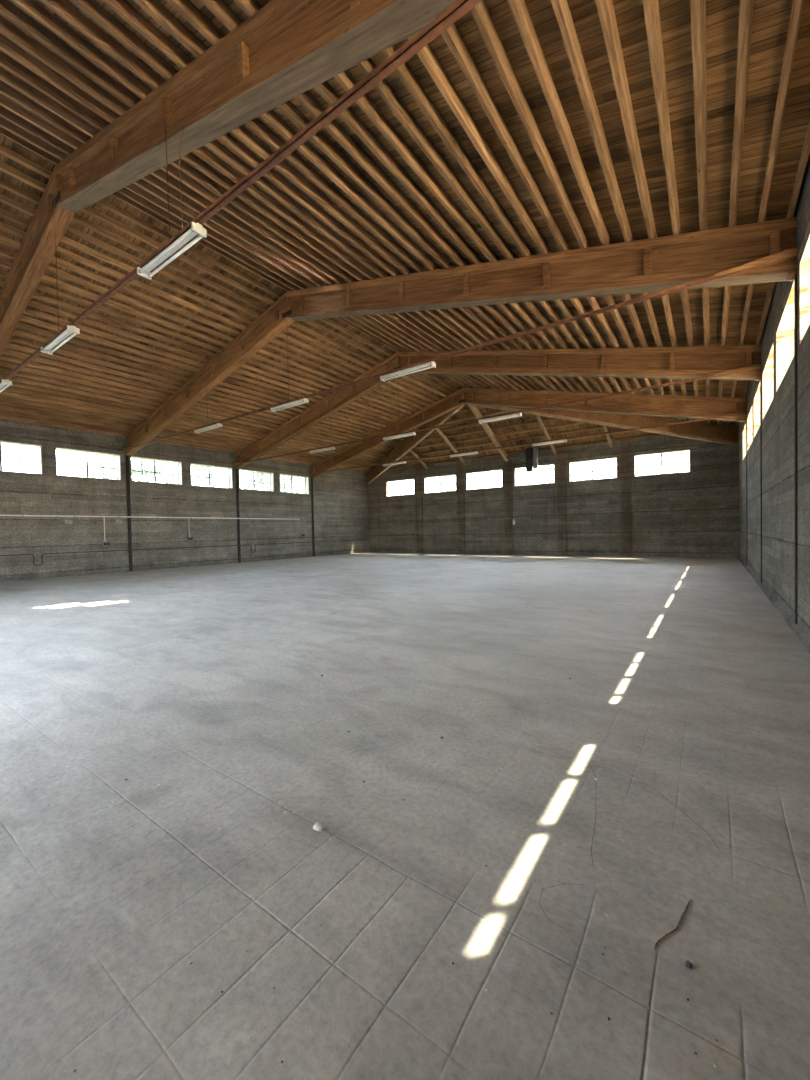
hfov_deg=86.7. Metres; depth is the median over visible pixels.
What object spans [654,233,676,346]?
roof purlin
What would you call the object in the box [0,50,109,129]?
roof purlin
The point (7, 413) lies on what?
roof purlin
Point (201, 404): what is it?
roof purlin
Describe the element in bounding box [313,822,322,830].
chip
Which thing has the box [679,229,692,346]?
roof purlin
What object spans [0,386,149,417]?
roof purlin
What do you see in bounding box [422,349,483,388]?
roof purlin
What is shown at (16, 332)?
roof purlin
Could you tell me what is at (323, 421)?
roof purlin
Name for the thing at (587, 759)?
crack
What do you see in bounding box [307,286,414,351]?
roof purlin
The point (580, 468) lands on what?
broadleaf tree
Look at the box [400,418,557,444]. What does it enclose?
roof purlin
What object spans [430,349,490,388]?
roof purlin
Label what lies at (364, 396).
roof purlin
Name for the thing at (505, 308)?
roof purlin
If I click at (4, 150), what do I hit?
roof purlin
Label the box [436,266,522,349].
roof purlin
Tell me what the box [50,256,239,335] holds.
roof purlin
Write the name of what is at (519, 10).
roof purlin
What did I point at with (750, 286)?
roof purlin
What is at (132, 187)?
roof purlin
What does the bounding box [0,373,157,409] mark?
roof purlin
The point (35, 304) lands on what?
roof purlin
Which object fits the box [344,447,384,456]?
roof purlin
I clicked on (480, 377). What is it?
roof purlin
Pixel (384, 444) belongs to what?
roof purlin
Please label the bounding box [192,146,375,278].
roof purlin
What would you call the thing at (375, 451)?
roof purlin
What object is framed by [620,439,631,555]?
pillar
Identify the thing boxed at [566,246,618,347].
roof purlin
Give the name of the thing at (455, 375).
roof purlin
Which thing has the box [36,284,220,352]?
roof purlin
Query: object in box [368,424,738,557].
wall
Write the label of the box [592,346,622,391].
roof purlin
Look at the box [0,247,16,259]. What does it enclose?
roof purlin
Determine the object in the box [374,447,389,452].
roof purlin
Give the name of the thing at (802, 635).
baseboard
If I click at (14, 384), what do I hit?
roof purlin
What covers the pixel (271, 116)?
roof purlin
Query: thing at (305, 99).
rafter
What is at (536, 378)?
roof purlin
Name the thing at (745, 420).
wall column
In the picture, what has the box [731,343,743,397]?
roof purlin
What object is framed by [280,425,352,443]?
roof purlin
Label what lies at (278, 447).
roof purlin
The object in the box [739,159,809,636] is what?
wall
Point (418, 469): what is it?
pillar
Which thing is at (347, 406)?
roof purlin
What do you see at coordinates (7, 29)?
roof purlin
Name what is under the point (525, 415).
roof purlin
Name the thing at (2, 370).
roof purlin
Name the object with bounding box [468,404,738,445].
beam
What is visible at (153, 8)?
roof purlin
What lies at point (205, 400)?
roof purlin
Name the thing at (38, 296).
roof purlin
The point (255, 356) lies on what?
roof purlin
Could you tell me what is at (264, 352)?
roof purlin
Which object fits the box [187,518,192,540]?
box
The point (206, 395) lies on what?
roof purlin
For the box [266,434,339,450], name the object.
roof purlin
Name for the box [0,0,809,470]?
ceiling
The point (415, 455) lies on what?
rafter
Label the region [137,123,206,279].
lamp
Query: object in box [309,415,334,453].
lamp
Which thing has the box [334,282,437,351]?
roof purlin
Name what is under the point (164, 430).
roof purlin
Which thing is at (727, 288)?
roof purlin
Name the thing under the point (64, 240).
roof purlin
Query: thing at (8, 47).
roof purlin
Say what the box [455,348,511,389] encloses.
roof purlin
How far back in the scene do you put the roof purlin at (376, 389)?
20.91 m
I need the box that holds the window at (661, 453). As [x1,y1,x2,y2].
[634,449,689,476]
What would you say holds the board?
on the girder at (657, 264)
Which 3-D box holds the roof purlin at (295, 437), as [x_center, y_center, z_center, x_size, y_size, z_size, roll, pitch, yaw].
[-5.260,-5.529,23.922,0.110,0.157,5.353,0,2,36]
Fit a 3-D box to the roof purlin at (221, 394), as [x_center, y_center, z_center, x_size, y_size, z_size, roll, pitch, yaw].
[-6.670,-5.894,18.287,0.115,0.158,5.338,0,2,36]
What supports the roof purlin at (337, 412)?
on the girder at (652, 362)
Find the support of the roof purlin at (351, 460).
on the girder at (693, 407)
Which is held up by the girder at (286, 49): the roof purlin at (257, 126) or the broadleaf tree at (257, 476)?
the roof purlin at (257, 126)
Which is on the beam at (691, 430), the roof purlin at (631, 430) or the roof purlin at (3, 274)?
the roof purlin at (631, 430)
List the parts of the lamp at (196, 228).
suspension cord, suspension cord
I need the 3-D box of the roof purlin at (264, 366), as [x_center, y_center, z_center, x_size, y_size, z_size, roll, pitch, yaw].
[-4.656,-6.503,16.834,0.124,0.160,5.342,0,2,36]
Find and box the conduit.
[0,514,299,519]
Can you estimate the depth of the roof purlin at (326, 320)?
15.35 m
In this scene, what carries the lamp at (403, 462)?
hanging from the girder at (693, 407)
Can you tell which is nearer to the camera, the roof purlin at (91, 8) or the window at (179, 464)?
the roof purlin at (91, 8)
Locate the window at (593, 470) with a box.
[569,457,616,481]
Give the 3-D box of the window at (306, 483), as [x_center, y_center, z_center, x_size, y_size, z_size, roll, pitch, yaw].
[-6.968,-3.462,26.729,0.362,1.105,2.260,0,2,36]
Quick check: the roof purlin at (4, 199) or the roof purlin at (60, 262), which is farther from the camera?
the roof purlin at (60, 262)
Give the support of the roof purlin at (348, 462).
on the girder at (693, 407)
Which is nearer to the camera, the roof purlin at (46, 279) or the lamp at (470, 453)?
the roof purlin at (46, 279)
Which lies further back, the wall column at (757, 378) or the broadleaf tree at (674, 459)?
the broadleaf tree at (674, 459)
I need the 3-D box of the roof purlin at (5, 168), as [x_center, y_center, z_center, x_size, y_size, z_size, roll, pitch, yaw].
[-8.722,-6.878,6.258,0.116,0.158,5.689,0,2,36]
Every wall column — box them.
[124,455,132,571]
[235,468,240,562]
[310,477,314,556]
[743,420,746,558]
[756,377,761,582]
[786,270,797,623]
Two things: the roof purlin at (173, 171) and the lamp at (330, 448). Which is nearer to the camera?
the roof purlin at (173, 171)
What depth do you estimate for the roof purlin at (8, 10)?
5.57 m
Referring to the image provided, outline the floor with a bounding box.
[0,552,809,1079]
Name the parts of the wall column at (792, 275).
cap plate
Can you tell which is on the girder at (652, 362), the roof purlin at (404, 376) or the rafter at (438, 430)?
the roof purlin at (404, 376)
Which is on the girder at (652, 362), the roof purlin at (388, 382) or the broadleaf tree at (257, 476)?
the roof purlin at (388, 382)
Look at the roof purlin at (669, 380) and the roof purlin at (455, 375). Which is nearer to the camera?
the roof purlin at (669, 380)
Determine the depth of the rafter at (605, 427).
21.90 m
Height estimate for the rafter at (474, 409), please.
2.762 m
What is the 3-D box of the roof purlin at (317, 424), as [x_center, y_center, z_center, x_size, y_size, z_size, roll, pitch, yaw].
[-3.820,-5.966,22.879,0.121,0.160,5.294,0,2,36]
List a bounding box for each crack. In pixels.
[539,883,581,933]
[587,759,595,869]
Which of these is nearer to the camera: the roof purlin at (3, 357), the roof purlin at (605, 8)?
the roof purlin at (605, 8)
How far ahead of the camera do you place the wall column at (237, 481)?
23.40 m
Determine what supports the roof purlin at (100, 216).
on the girder at (286, 49)
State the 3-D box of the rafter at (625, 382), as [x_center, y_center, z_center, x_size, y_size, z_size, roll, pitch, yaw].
[7.425,-5.769,14.844,0.113,0.158,5.341,0,2,36]
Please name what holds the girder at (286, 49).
on the wall column
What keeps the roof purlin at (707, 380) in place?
on the girder at (652, 362)
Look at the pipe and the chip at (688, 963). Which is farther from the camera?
the pipe
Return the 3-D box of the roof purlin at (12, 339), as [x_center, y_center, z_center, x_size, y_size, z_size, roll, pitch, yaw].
[-9.798,-5.735,13.905,0.119,0.159,5.316,0,2,36]
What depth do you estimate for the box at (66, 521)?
17.25 m
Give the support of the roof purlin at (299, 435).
on the girder at (652, 362)
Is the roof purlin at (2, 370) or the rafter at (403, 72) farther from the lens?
the roof purlin at (2, 370)
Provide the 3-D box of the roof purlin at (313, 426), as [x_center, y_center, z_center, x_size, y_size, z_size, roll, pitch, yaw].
[-4.106,-5.879,23.091,0.108,0.156,5.309,0,2,36]
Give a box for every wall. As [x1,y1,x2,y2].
[0,419,369,581]
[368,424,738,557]
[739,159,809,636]
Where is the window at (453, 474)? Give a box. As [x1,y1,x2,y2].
[424,474,455,492]
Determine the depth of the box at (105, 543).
18.23 m
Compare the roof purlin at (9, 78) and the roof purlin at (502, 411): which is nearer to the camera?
the roof purlin at (9, 78)
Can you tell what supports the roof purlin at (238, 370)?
on the girder at (652, 362)
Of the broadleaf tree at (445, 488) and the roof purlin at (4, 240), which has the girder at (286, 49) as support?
the roof purlin at (4, 240)
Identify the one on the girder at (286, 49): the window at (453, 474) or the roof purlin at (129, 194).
the roof purlin at (129, 194)
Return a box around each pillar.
[415,466,422,552]
[457,461,465,553]
[504,454,512,553]
[557,448,566,554]
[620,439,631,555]
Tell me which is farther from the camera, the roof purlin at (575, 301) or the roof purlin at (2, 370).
the roof purlin at (2, 370)
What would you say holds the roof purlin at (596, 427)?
on the beam at (691, 430)
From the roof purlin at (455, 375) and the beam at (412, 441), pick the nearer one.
the roof purlin at (455, 375)
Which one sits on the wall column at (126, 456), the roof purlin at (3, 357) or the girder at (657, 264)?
the girder at (657, 264)
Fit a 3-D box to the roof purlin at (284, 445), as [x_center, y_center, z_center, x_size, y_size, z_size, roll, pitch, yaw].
[-6.119,-5.269,24.547,0.114,0.158,5.288,0,2,36]
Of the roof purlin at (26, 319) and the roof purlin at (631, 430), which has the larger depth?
the roof purlin at (631, 430)
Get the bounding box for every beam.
[367,405,464,483]
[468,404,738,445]
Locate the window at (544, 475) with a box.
[515,464,554,485]
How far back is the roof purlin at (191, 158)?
8.59 m
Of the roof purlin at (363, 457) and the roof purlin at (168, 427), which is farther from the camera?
the roof purlin at (363, 457)
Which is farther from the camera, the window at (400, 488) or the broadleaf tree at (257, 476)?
the broadleaf tree at (257, 476)
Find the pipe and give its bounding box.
[0,539,368,565]
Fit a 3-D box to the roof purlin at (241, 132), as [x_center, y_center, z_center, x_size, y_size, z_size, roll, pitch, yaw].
[-1.445,-6.208,7.932,0.124,0.160,5.359,0,2,36]
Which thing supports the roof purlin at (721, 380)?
on the girder at (652, 362)
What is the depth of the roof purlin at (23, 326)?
13.38 m
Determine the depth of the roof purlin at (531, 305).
11.49 m
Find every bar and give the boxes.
[0,0,481,382]
[123,246,797,450]
[234,363,760,464]
[310,411,746,473]
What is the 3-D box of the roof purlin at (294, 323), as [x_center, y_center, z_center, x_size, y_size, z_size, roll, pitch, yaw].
[-2.649,-7.113,15.371,0.102,0.155,5.323,0,2,36]
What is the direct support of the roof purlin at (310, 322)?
on the girder at (652, 362)
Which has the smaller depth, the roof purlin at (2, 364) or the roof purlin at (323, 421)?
the roof purlin at (2, 364)
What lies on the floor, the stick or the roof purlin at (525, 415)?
the stick
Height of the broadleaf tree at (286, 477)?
8.991 m
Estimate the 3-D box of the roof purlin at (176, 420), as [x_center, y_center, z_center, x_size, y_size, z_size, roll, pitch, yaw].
[-8.954,-5.197,19.968,0.118,0.159,5.314,0,2,36]
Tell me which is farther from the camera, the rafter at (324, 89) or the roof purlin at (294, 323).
the roof purlin at (294, 323)
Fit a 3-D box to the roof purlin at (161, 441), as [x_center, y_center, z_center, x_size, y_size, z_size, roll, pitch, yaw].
[-10.647,-4.685,21.183,0.118,0.159,5.361,0,2,36]
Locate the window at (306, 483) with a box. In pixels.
[280,474,308,493]
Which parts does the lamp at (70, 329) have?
suspension cord, suspension cord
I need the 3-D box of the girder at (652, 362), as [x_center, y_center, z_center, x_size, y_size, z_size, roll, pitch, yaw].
[-0.200,-5.654,16.977,22.024,3.424,0.310,0,2,36]
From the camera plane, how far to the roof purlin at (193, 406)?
19.16 m
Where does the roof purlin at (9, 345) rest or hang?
on the girder at (286, 49)
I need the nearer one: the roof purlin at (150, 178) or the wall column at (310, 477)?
the roof purlin at (150, 178)
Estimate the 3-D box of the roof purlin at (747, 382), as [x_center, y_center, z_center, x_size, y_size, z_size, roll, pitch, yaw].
[10.309,-4.942,12.851,0.116,0.158,5.342,0,2,36]
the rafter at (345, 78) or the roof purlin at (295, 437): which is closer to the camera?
the rafter at (345, 78)
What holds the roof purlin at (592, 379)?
on the girder at (652, 362)
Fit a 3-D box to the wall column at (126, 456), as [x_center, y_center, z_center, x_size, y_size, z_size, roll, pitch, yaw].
[-12.228,-1.168,19.025,0.160,5.126,0.240,0,2,36]
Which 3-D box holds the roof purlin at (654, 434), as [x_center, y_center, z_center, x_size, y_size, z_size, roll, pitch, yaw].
[6.102,-5.179,25.793,21.182,0.143,0.143,0,2,36]
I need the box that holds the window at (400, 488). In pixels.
[387,479,413,495]
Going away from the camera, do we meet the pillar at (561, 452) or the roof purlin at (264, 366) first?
the roof purlin at (264, 366)
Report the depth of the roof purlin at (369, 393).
21.15 m
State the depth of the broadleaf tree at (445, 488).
47.17 m
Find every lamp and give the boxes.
[0,379,11,392]
[41,201,79,354]
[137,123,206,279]
[194,383,221,432]
[270,314,308,411]
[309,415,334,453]
[380,303,435,381]
[383,397,415,440]
[383,461,405,465]
[450,434,477,457]
[478,373,521,423]
[532,409,566,446]
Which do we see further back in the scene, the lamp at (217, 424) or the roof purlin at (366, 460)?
the roof purlin at (366, 460)
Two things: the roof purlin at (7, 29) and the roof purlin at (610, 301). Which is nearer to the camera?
the roof purlin at (7, 29)
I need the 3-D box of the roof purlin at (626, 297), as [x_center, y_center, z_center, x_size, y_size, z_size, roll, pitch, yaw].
[5.182,-5.359,9.871,0.115,0.158,5.320,0,2,36]
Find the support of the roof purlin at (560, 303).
on the girder at (652, 362)
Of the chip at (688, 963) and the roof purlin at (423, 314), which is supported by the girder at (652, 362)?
the roof purlin at (423, 314)
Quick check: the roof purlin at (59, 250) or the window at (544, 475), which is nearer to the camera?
the roof purlin at (59, 250)
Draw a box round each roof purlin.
[0,0,140,106]
[0,16,129,115]
[0,34,119,122]
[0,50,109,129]
[0,66,99,136]
[0,80,91,142]
[0,93,83,148]
[0,105,75,154]
[0,116,67,160]
[0,144,51,178]
[0,161,46,191]
[0,178,40,203]
[0,193,35,215]
[0,208,30,227]
[0,221,25,238]
[0,235,20,249]
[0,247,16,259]
[0,258,11,268]
[0,270,8,278]
[0,355,170,398]
[0,367,161,406]
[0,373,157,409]
[0,379,153,413]
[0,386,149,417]
[0,391,145,420]
[0,395,141,424]
[0,401,138,427]
[0,405,134,430]
[0,410,130,433]
[3,349,175,394]
[6,343,180,389]
[9,336,184,385]
[11,0,151,98]
[13,329,189,381]
[16,322,194,376]
[20,315,199,372]
[24,307,204,367]
[28,300,210,362]
[32,292,215,357]
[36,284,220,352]
[40,0,164,88]
[40,275,227,346]
[45,266,233,341]
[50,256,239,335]
[56,246,245,329]
[60,236,253,323]
[66,226,259,317]
[70,0,177,79]
[72,214,266,311]
[81,206,274,304]
[96,199,281,297]
[102,0,191,68]
[117,187,297,290]
[125,183,306,288]
[133,0,207,57]
[134,179,315,287]
[141,174,323,286]
[151,169,333,284]
[151,438,237,452]
[155,435,240,450]
[158,432,245,448]
[160,164,343,283]
[162,429,248,446]
[165,426,252,443]
[166,0,223,44]
[169,423,256,440]
[170,158,353,281]
[173,419,261,438]
[177,416,265,435]
[181,152,363,280]
[181,413,269,432]
[186,409,274,430]
[190,405,278,427]
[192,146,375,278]
[194,402,283,424]
[199,398,287,421]
[204,140,386,277]
[204,394,292,418]
[209,390,297,415]
[214,386,302,412]
[217,133,398,275]
[218,382,307,408]
[224,377,312,405]
[229,373,317,402]
[230,125,410,273]
[234,368,323,398]
[238,451,312,464]
[240,364,329,395]
[242,449,315,462]
[245,118,423,271]
[246,359,334,391]
[249,444,323,458]
[252,354,339,386]
[254,441,327,456]
[258,349,346,383]
[258,439,331,454]
[260,110,436,269]
[262,436,335,452]
[264,344,352,380]
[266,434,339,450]
[268,451,319,460]
[270,338,358,376]
[270,431,343,448]
[275,428,347,446]
[277,101,450,267]
[277,333,365,373]
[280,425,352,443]
[284,327,371,369]
[284,422,356,440]
[289,419,361,439]
[291,321,378,364]
[293,417,366,436]
[298,288,405,351]
[298,413,370,434]
[302,320,384,360]
[303,410,375,432]
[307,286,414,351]
[308,407,380,429]
[313,404,385,427]
[313,463,367,472]
[316,285,421,351]
[316,461,369,471]
[318,400,389,424]
[319,318,391,356]
[320,459,371,469]
[324,397,395,422]
[324,457,373,467]
[325,284,429,351]
[328,455,375,465]
[332,453,377,463]
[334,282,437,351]
[335,390,405,416]
[336,451,380,461]
[340,449,382,458]
[344,281,446,350]
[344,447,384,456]
[348,444,387,454]
[351,402,400,419]
[353,378,421,408]
[354,279,454,350]
[357,440,392,450]
[359,375,427,405]
[362,395,410,414]
[362,438,395,447]
[365,278,463,349]
[366,371,433,402]
[368,392,416,411]
[372,367,438,399]
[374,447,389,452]
[376,276,471,347]
[385,358,450,393]
[387,424,726,469]
[392,354,457,390]
[392,422,583,451]
[399,272,492,350]
[400,374,444,396]
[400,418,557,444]
[403,417,668,456]
[405,430,635,461]
[407,350,469,387]
[409,414,533,436]
[411,271,501,349]
[414,350,476,387]
[419,410,510,427]
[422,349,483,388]
[423,269,511,349]
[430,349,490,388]
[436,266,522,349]
[438,349,497,388]
[441,23,567,250]
[447,348,504,388]
[450,265,533,349]
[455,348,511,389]
[455,407,484,413]
[464,348,519,389]
[465,262,544,349]
[473,350,526,389]
[480,260,555,348]
[482,348,534,389]
[492,348,542,390]
[495,258,567,348]
[502,347,550,390]
[507,0,609,244]
[512,347,558,390]
[513,255,579,348]
[522,347,567,391]
[530,252,592,348]
[533,347,575,391]
[544,346,585,391]
[548,250,605,347]
[551,0,631,241]
[555,346,593,392]
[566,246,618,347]
[568,346,603,392]
[579,345,612,392]
[586,244,632,347]
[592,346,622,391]
[596,0,655,238]
[608,241,646,347]
[618,345,642,393]
[631,237,661,346]
[632,345,653,394]
[643,0,680,234]
[646,344,663,394]
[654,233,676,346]
[661,344,674,394]
[676,343,686,395]
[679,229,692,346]
[690,0,706,230]
[692,343,698,395]
[702,226,709,345]
[706,343,709,396]
[719,342,726,396]
[722,221,736,345]
[729,0,753,226]
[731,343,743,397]
[739,216,766,345]
[743,343,755,397]
[758,0,803,222]
[786,121,809,217]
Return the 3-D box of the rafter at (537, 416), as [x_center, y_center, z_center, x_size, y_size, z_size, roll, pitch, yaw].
[7.307,-5.829,22.581,0.130,2.077,4.013,0,2,36]
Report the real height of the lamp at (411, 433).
2.657 m
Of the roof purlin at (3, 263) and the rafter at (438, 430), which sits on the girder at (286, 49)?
the roof purlin at (3, 263)
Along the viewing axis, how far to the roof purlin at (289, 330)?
15.62 m
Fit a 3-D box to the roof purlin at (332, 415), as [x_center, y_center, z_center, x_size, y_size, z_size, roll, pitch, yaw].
[-2.960,-6.227,22.258,0.112,0.158,5.339,0,2,36]
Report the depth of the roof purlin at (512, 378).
18.40 m
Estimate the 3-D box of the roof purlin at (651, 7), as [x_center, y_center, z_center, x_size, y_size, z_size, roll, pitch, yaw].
[2.899,-4.949,4.846,0.116,0.158,5.339,0,2,36]
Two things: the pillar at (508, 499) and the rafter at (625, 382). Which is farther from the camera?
the pillar at (508, 499)
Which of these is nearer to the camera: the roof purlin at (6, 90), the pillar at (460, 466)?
the roof purlin at (6, 90)
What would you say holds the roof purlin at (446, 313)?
on the girder at (652, 362)
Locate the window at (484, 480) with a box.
[466,469,501,489]
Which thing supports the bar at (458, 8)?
attached to the girder at (286, 49)
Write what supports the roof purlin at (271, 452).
on the girder at (652, 362)
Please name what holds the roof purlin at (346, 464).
on the girder at (693, 407)
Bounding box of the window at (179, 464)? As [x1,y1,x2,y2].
[131,456,182,484]
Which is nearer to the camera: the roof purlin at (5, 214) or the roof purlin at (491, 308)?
the roof purlin at (5, 214)
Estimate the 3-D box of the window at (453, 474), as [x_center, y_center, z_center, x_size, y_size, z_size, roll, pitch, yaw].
[2.349,-3.740,28.751,2.440,1.090,0.142,0,2,36]
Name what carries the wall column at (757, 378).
on the floor
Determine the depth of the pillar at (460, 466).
27.74 m
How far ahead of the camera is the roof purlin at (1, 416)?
16.94 m
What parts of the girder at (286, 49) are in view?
ridge plate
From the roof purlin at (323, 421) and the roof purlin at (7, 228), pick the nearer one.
the roof purlin at (7, 228)
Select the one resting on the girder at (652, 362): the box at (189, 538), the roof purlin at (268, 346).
the roof purlin at (268, 346)
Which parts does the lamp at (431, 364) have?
suspension cord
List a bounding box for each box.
[65,520,72,523]
[102,517,109,545]
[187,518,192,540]
[526,448,533,471]
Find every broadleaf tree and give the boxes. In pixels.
[76,454,177,483]
[148,460,226,486]
[240,472,287,491]
[259,475,304,493]
[426,474,475,492]
[539,461,598,482]
[635,451,688,475]
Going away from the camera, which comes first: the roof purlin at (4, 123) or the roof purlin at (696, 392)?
the roof purlin at (4, 123)
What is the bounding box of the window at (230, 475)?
[191,463,232,487]
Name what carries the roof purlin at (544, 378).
on the girder at (652, 362)
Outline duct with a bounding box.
[533,447,538,468]
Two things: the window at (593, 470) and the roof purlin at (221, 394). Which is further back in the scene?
the window at (593, 470)
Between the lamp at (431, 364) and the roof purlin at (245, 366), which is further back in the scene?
the roof purlin at (245, 366)
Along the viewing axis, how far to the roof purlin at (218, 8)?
4.64 m
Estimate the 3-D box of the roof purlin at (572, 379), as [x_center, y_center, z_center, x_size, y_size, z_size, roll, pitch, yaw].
[5.983,-6.190,15.885,0.111,0.157,5.349,0,2,36]
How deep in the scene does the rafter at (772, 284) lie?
8.84 m
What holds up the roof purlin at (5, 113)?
on the girder at (286, 49)
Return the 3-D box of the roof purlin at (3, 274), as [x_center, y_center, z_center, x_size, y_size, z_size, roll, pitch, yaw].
[-11.016,-6.181,7.933,0.118,0.159,5.707,0,2,36]
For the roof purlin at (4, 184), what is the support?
on the girder at (286, 49)
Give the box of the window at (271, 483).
[239,469,273,490]
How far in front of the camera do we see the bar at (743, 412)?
18.23 m
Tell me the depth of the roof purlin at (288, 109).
7.06 m
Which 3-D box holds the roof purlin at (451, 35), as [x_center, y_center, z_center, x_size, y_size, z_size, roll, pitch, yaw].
[1.452,-5.368,5.876,0.113,0.158,5.311,0,2,36]
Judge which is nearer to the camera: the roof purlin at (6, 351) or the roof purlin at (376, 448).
the roof purlin at (6, 351)
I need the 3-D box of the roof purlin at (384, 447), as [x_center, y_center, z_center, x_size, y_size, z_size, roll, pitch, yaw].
[-1.818,-5.921,26.911,0.115,0.158,3.417,0,2,36]
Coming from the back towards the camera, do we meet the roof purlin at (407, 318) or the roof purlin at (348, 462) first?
the roof purlin at (348, 462)
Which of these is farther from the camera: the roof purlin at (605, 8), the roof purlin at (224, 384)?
the roof purlin at (224, 384)
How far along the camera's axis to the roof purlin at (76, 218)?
10.71 m
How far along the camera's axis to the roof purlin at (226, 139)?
7.95 m
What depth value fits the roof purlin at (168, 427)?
20.67 m
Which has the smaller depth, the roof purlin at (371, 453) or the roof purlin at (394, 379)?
the roof purlin at (394, 379)
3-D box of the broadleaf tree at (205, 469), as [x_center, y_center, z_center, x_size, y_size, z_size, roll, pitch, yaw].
[-16.547,-3.421,33.880,7.776,9.291,6.426,0,2,36]
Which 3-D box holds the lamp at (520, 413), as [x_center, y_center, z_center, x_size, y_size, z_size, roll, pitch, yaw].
[3.162,-4.848,14.383,1.480,1.636,0.180,0,2,36]
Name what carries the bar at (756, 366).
attached to the girder at (652, 362)
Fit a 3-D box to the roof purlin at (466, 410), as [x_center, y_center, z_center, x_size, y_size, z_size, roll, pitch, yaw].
[3.787,-6.916,22.566,5.802,0.141,0.138,0,2,36]
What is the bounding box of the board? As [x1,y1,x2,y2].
[0,127,464,387]
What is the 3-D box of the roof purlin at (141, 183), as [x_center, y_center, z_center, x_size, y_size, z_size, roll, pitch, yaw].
[-4.061,-6.964,9.774,0.110,0.157,5.365,0,2,36]
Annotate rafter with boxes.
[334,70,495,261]
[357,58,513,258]
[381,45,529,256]
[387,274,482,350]
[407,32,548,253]
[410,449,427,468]
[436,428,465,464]
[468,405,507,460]
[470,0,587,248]
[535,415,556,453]
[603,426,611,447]
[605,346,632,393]
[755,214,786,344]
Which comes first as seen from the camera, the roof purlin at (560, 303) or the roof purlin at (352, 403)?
the roof purlin at (560, 303)
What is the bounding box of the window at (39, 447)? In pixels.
[0,441,42,473]
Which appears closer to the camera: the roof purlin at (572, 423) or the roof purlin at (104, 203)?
the roof purlin at (104, 203)
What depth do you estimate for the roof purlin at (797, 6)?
4.52 m
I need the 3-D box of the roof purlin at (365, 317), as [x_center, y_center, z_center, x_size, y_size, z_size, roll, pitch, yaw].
[-0.935,-7.122,14.147,0.118,0.159,5.308,0,2,36]
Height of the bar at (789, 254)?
0.120 m
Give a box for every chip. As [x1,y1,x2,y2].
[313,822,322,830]
[686,960,691,967]
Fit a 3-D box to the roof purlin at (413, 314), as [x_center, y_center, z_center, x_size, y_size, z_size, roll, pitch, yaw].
[0.524,-6.703,13.135,0.115,0.158,5.295,0,2,36]
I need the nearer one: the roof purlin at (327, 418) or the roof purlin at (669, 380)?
the roof purlin at (669, 380)
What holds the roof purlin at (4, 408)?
on the girder at (286, 49)
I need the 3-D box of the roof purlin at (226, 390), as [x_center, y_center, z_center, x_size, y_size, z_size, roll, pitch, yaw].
[-6.370,-5.982,18.092,0.110,0.157,5.308,0,2,36]
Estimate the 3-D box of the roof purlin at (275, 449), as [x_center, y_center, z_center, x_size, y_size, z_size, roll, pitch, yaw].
[-6.685,-5.095,24.973,0.110,0.161,5.347,0,2,35]
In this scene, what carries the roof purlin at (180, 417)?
on the girder at (652, 362)
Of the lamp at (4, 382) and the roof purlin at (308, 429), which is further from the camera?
the roof purlin at (308, 429)
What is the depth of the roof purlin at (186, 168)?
8.81 m
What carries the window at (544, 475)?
in the wall at (694, 513)
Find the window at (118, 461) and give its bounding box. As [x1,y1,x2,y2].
[56,447,120,479]
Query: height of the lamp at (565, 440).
1.636 m
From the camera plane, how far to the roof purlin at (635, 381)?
15.61 m
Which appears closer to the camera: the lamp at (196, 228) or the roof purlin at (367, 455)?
the lamp at (196, 228)
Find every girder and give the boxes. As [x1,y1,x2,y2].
[0,0,456,357]
[125,217,796,455]
[235,345,760,468]
[311,388,746,476]
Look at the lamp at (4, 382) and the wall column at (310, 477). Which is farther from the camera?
the wall column at (310, 477)
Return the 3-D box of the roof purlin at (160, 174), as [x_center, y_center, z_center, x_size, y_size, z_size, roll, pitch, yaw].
[-3.484,-6.796,9.356,0.118,0.159,5.343,0,2,36]
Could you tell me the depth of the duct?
24.39 m
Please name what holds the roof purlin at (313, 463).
on the girder at (693, 407)
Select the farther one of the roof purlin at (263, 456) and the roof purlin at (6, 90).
the roof purlin at (263, 456)
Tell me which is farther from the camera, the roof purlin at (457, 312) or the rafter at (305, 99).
the roof purlin at (457, 312)
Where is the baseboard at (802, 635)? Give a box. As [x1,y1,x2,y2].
[738,556,809,652]
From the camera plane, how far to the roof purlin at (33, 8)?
5.43 m
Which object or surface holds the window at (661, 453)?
in the wall at (694, 513)
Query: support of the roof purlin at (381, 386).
on the girder at (652, 362)
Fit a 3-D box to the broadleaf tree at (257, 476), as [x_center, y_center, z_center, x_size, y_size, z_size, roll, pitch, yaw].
[-11.664,-3.076,35.869,5.358,8.317,5.074,-2,1,-24]
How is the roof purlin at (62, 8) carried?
on the girder at (286, 49)
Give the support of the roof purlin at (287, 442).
on the girder at (652, 362)
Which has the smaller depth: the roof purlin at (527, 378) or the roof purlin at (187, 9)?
the roof purlin at (187, 9)
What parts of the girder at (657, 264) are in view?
ridge plate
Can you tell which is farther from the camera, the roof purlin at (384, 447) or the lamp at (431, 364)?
the roof purlin at (384, 447)
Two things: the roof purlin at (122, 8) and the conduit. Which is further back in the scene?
the conduit
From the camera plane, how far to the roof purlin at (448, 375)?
20.05 m
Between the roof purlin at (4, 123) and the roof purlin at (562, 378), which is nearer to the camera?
the roof purlin at (4, 123)
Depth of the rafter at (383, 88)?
6.21 m
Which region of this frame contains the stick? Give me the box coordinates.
[654,899,690,949]
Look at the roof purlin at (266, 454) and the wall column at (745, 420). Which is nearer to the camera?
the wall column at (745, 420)
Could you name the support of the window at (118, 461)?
in the wall at (340, 497)
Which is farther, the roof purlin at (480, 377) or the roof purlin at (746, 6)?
the roof purlin at (480, 377)
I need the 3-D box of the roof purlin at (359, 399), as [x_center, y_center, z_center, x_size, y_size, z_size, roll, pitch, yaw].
[-1.526,-6.662,21.219,0.126,0.161,5.344,0,2,36]

